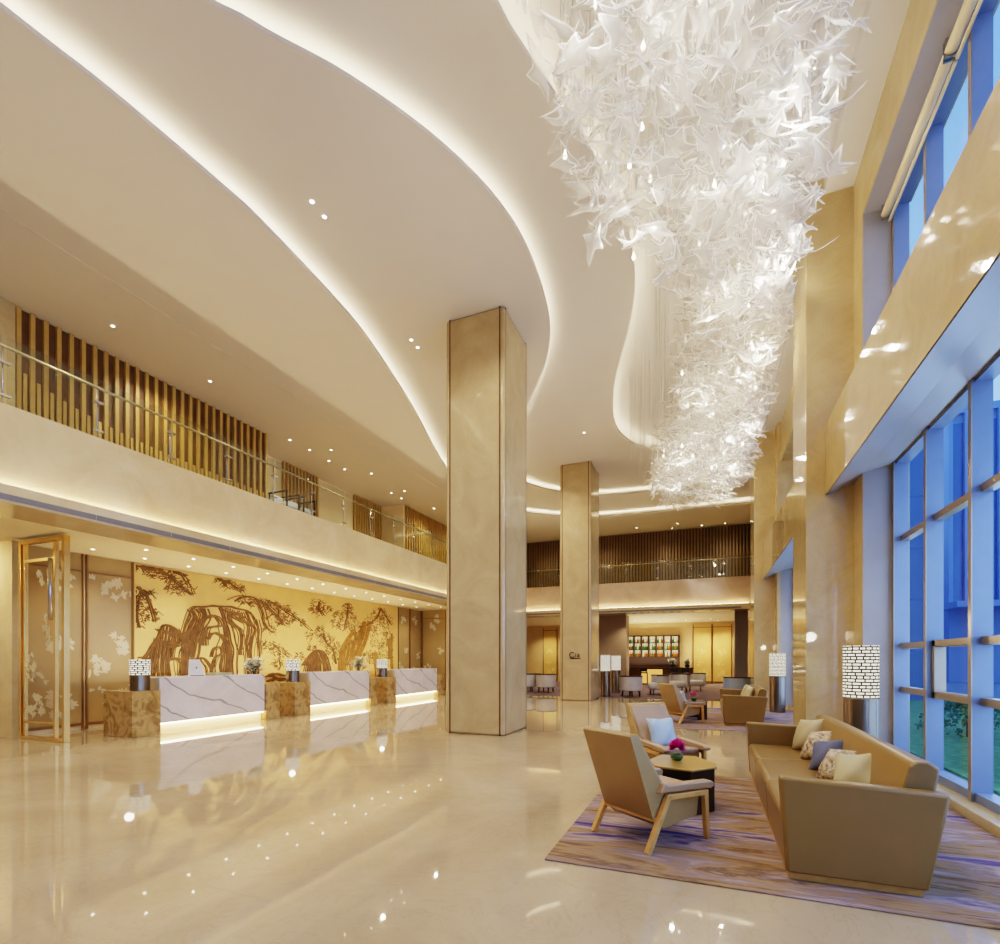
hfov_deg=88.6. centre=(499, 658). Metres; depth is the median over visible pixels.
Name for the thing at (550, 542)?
slatted screen
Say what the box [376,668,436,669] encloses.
countertop
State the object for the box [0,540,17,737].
wall
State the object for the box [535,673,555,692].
tub chair
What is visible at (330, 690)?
reception desk
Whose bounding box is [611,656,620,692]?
floor lamp
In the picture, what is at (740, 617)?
wall pier
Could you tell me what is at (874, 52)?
ceiling
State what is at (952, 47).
roller blind
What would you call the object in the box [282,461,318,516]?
slatted screen
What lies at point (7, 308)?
pier
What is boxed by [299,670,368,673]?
countertop
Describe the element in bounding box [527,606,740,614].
trim
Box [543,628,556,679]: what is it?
panel
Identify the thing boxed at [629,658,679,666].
wall panel
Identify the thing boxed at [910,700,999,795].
lawn
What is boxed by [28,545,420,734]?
wall
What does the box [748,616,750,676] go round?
wall
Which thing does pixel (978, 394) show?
window
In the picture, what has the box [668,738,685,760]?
flower bowl
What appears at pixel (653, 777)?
pillow
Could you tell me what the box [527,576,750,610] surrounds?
wall
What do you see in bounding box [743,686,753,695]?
cushion
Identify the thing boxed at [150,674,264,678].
countertop
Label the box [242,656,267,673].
arrangement
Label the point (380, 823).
floor
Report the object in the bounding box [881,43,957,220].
roller blind
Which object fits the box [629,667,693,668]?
countertop
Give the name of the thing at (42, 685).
panel
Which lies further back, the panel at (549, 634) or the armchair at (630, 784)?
the panel at (549, 634)
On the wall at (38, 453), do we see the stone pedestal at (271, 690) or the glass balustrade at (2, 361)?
the glass balustrade at (2, 361)
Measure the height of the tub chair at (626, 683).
0.837 m
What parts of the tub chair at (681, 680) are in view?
seat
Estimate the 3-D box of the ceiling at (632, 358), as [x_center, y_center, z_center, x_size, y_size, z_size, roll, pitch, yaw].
[1.989,-7.500,7.287,7.200,0.100,29.000,0,0,22]
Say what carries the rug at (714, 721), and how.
on the floor
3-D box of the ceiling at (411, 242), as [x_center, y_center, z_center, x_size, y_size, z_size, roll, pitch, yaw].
[-1.283,-6.860,11.854,16.700,0.001,35.000,0,0,22]
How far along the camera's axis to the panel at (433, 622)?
23.61 m
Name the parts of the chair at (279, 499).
armrest, leg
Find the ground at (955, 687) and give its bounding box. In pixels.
[944,682,999,796]
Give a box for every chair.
[268,490,299,510]
[285,496,315,515]
[527,673,536,691]
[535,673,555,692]
[619,675,642,696]
[648,674,669,694]
[668,673,689,691]
[684,673,705,690]
[723,676,750,688]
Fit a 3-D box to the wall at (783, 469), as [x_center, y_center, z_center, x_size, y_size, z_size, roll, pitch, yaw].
[8.835,-2.975,15.704,0.650,8.950,0.550,0,0,22]
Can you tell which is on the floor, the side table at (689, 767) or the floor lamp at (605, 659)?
the floor lamp at (605, 659)
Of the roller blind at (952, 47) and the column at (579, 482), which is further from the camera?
the column at (579, 482)
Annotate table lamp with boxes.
[129,659,150,690]
[286,659,299,681]
[377,659,386,676]
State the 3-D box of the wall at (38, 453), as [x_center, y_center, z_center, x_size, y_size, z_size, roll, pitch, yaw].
[-5.236,-2.950,11.356,0.250,1.160,31.100,0,0,22]
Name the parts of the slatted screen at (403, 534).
panel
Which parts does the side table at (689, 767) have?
under frame, panel leg, panel leg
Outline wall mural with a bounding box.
[134,563,397,682]
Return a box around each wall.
[0,402,446,593]
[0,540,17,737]
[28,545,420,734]
[268,455,352,529]
[423,610,446,691]
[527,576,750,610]
[527,621,733,683]
[528,523,750,587]
[599,615,628,687]
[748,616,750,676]
[775,422,792,708]
[781,384,792,460]
[854,160,909,752]
[862,0,999,214]
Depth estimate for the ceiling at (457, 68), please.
7.19 m
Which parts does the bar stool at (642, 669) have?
backrest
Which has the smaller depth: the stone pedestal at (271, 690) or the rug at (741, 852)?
the rug at (741, 852)
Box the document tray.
[206,672,231,674]
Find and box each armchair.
[583,726,713,854]
[625,702,709,774]
[658,683,705,723]
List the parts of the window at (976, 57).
rail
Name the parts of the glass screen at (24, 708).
frame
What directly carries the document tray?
on the reception desk at (187, 702)
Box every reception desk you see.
[150,674,264,732]
[299,670,368,712]
[376,668,436,700]
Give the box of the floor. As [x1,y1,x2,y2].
[0,681,999,943]
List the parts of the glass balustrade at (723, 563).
handrail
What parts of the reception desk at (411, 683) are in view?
panel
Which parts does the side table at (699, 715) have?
panel leg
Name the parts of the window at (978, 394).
rail, sash frame, rail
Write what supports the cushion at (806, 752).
on the sofa at (884, 834)
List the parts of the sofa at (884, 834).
armrest, seat, seat, seat, armrest, backrest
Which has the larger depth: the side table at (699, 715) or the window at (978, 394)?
the side table at (699, 715)
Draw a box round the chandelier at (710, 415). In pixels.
[516,0,871,512]
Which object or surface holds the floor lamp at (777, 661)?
on the rug at (714, 721)
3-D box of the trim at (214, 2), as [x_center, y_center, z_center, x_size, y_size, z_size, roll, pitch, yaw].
[-2.118,-6.890,9.831,7.751,0.060,29.645,0,0,39]
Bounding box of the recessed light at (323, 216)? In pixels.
[321,214,327,219]
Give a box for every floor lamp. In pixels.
[601,655,609,696]
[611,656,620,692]
[769,653,785,712]
[843,645,878,737]
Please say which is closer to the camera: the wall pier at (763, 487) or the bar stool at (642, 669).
the wall pier at (763, 487)
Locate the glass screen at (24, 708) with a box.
[18,535,69,742]
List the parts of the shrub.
stem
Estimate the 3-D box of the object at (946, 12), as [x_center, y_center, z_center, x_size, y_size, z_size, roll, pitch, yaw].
[2.392,-6.356,-0.032,0.344,0.008,15.742,0,0,22]
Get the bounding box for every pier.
[0,296,14,406]
[734,611,747,676]
[751,430,774,706]
[793,179,853,724]
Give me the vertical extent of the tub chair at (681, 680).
0.837 m
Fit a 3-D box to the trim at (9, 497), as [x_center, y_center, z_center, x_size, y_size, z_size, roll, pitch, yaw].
[-4.968,-2.195,11.139,0.010,0.080,30.900,0,0,22]
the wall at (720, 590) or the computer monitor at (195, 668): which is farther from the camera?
the wall at (720, 590)
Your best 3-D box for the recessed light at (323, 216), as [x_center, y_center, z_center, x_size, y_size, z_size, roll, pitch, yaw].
[-2.722,-6.855,7.938,0.110,0.006,0.110,0,0,22]
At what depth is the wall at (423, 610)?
23.40 m
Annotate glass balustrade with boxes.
[0,343,446,556]
[527,556,750,586]
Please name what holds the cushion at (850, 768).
on the sofa at (884, 834)
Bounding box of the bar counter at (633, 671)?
[629,667,693,683]
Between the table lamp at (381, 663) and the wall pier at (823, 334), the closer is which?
the wall pier at (823, 334)
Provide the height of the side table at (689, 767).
0.440 m
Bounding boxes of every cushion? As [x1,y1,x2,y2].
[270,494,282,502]
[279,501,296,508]
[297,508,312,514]
[631,704,676,740]
[644,745,698,754]
[646,717,675,745]
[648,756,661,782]
[659,775,697,793]
[740,684,750,695]
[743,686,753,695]
[792,719,823,749]
[799,731,831,758]
[809,740,842,769]
[816,749,857,779]
[833,753,871,783]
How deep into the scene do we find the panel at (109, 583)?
11.36 m
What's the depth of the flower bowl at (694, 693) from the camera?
12.77 m
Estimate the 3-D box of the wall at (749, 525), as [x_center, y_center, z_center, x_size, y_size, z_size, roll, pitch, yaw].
[5.119,-5.010,28.143,16.300,3.320,0.200,0,0,22]
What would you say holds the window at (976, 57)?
attached to the beam at (958, 244)
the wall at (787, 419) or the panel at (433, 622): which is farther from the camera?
the panel at (433, 622)
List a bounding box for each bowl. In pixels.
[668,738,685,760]
[690,691,697,700]
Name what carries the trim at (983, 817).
attached to the wall at (858, 217)
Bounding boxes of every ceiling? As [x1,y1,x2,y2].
[0,0,750,515]
[0,482,750,617]
[0,516,750,625]
[216,0,752,493]
[499,0,865,448]
[764,0,910,431]
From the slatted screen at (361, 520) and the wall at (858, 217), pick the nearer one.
the wall at (858, 217)
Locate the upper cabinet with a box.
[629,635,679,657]
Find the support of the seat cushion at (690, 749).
on the armchair at (637, 713)
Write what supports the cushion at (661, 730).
on the armchair at (637, 713)
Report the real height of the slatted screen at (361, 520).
3.286 m
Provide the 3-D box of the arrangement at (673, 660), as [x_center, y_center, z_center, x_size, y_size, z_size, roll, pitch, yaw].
[9.961,0.219,29.620,0.525,0.522,0.525,0,0,-13]
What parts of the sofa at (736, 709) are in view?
armrest, armrest, backrest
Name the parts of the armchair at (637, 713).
rail, armrest, armrest, leg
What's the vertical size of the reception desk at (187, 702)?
1.130 m
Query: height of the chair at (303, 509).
0.670 m
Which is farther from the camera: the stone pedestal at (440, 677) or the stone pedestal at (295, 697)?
the stone pedestal at (440, 677)
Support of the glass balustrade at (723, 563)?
on the wall at (720, 590)
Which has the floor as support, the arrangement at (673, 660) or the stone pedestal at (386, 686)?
the stone pedestal at (386, 686)
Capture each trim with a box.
[0,2,750,516]
[0,210,446,493]
[0,492,446,599]
[207,0,750,494]
[496,0,748,451]
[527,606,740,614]
[764,538,792,578]
[781,569,792,705]
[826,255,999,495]
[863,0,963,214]
[863,210,891,348]
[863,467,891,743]
[936,783,999,838]
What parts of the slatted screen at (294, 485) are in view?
panel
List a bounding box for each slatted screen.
[15,306,267,498]
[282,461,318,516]
[353,494,381,539]
[382,504,446,563]
[527,523,747,587]
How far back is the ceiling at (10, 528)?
12.93 m
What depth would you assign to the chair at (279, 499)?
12.38 m
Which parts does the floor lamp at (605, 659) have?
lamp shade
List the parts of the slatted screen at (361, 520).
panel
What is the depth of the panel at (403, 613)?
22.48 m
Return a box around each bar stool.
[640,667,647,680]
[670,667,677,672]
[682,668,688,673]
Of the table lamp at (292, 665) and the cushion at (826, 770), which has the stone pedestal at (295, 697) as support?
the table lamp at (292, 665)
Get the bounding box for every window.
[892,0,997,290]
[892,352,999,814]
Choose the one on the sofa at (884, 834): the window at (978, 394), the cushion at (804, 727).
the cushion at (804, 727)
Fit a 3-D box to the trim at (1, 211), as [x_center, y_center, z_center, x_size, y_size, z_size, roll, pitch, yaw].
[-6.662,-6.652,9.453,0.060,0.016,26.500,0,0,22]
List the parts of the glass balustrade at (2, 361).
post, post, post, post, post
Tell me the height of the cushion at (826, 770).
0.303 m
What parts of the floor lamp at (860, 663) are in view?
lamp shade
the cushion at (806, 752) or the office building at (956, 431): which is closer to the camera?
the cushion at (806, 752)
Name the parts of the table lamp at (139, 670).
lamp shade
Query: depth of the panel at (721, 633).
30.80 m
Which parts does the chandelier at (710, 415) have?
glass, glass, glass, glass, glass, glass, glass, glass, glass, glass, glass, glass, glass, glass, glass, glass, glass, glass, glass, glass, glass, glass, glass, glass, glass, glass, glass, glass, glass, glass, glass, glass, glass, glass, glass, glass, glass, glass, glass, glass, glass, glass, glass, glass, bulb, glass, glass, glass, glass, glass, glass, glass, glass, glass, glass, glass, glass, glass, glass, glass, glass, glass, glass, glass, glass, glass, glass, glass, glass, glass, glass, glass, glass, glass, glass, glass, glass, glass, glass, glass, glass, glass, glass, glass, glass, glass, glass, glass, glass, glass, glass, glass, glass, glass, glass, glass, glass, glass, glass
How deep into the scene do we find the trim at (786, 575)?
15.46 m
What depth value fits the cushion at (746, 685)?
13.13 m
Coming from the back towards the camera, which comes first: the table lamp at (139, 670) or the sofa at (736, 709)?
the sofa at (736, 709)
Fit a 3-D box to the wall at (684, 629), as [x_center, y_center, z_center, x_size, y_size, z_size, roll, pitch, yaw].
[7.264,-0.400,33.424,16.300,3.800,0.200,0,0,22]
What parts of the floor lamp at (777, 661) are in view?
lamp shade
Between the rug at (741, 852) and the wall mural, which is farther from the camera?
the wall mural
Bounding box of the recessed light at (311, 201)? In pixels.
[308,198,315,204]
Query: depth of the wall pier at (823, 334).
7.94 m
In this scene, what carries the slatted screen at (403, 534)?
on the floor
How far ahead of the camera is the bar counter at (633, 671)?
29.89 m
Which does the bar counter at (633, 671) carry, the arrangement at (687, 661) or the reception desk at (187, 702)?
the arrangement at (687, 661)
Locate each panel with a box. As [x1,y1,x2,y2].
[28,545,83,730]
[85,555,133,728]
[398,607,409,668]
[410,609,421,667]
[422,610,445,691]
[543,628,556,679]
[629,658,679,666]
[693,624,711,683]
[712,624,731,683]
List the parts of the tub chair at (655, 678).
seat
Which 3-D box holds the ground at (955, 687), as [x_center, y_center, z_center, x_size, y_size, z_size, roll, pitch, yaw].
[63.633,1.710,33.514,87.320,0.180,150.000,0,0,22]
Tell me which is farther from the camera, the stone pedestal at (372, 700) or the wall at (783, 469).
the stone pedestal at (372, 700)
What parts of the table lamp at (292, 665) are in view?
lamp shade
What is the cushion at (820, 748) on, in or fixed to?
on the sofa at (884, 834)
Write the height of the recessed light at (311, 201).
0.006 m
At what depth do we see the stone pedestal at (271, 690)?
12.81 m
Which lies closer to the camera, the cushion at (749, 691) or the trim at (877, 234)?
the trim at (877, 234)
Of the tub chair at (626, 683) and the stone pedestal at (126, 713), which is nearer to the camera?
the stone pedestal at (126, 713)
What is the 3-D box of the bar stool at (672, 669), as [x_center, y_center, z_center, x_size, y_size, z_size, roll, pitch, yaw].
[9.783,0.984,28.731,0.430,1.021,0.430,0,0,22]
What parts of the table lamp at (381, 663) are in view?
lamp shade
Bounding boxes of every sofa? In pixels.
[720,684,767,725]
[746,714,950,896]
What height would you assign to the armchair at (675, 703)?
0.924 m
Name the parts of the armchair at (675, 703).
leg, armrest, leg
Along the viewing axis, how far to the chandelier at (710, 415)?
6.00 m
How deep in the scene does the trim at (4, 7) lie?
6.94 m
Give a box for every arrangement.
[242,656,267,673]
[349,656,367,669]
[668,658,676,666]
[684,659,689,666]
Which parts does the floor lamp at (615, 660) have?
lamp shade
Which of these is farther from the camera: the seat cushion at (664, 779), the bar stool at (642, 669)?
the bar stool at (642, 669)
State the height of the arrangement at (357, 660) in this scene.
0.722 m
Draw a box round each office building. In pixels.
[910,449,922,699]
[944,400,999,682]
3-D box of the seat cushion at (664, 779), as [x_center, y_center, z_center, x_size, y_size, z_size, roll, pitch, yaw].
[1.346,1.086,4.385,0.483,0.064,0.489,0,0,-31]
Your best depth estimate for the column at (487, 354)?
10.21 m
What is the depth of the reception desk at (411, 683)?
19.22 m
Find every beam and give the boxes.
[763,484,792,578]
[825,77,999,494]
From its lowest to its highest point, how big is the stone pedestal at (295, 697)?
0.880 m
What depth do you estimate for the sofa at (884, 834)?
3.35 m
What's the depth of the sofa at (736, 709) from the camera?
11.32 m
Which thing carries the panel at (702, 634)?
attached to the wall at (684, 629)
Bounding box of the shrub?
[915,700,999,737]
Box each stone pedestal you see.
[103,689,160,737]
[261,683,279,719]
[270,681,310,715]
[366,678,376,704]
[369,676,395,702]
[434,674,443,695]
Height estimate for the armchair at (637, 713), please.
0.924 m
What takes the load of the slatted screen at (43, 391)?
on the floor
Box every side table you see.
[650,754,716,814]
[683,700,707,719]
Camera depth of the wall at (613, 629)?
26.38 m
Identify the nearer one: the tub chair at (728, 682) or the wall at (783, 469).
the wall at (783, 469)
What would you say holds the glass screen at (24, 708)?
on the floor
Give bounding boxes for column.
[447,306,526,735]
[560,461,598,700]
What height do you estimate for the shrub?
0.872 m
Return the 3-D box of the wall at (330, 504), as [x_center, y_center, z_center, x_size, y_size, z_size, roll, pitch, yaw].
[-9.262,-5.075,12.937,0.300,3.450,31.000,0,0,22]
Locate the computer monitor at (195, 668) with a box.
[186,659,204,675]
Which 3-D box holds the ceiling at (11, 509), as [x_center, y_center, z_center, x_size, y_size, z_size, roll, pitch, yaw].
[-0.185,-2.245,9.708,11.750,0.250,31.850,0,0,22]
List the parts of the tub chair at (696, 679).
seat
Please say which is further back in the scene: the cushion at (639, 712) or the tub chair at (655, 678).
the tub chair at (655, 678)
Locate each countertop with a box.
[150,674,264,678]
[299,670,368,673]
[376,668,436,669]
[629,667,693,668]
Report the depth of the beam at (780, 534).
12.52 m
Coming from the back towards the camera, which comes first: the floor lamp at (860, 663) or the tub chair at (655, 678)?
the tub chair at (655, 678)
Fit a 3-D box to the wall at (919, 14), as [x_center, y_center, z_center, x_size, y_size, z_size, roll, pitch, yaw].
[2.493,-6.905,-0.068,0.570,1.090,15.750,0,0,22]
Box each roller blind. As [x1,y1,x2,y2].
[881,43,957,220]
[944,0,982,59]
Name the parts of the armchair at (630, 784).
leg, leg, armrest, armrest, rail, leg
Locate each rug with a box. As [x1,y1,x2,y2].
[545,775,999,929]
[669,707,792,731]
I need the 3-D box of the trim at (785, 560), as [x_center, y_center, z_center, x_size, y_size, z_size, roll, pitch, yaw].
[7.255,-2.632,12.528,0.748,0.216,7.615,0,0,22]

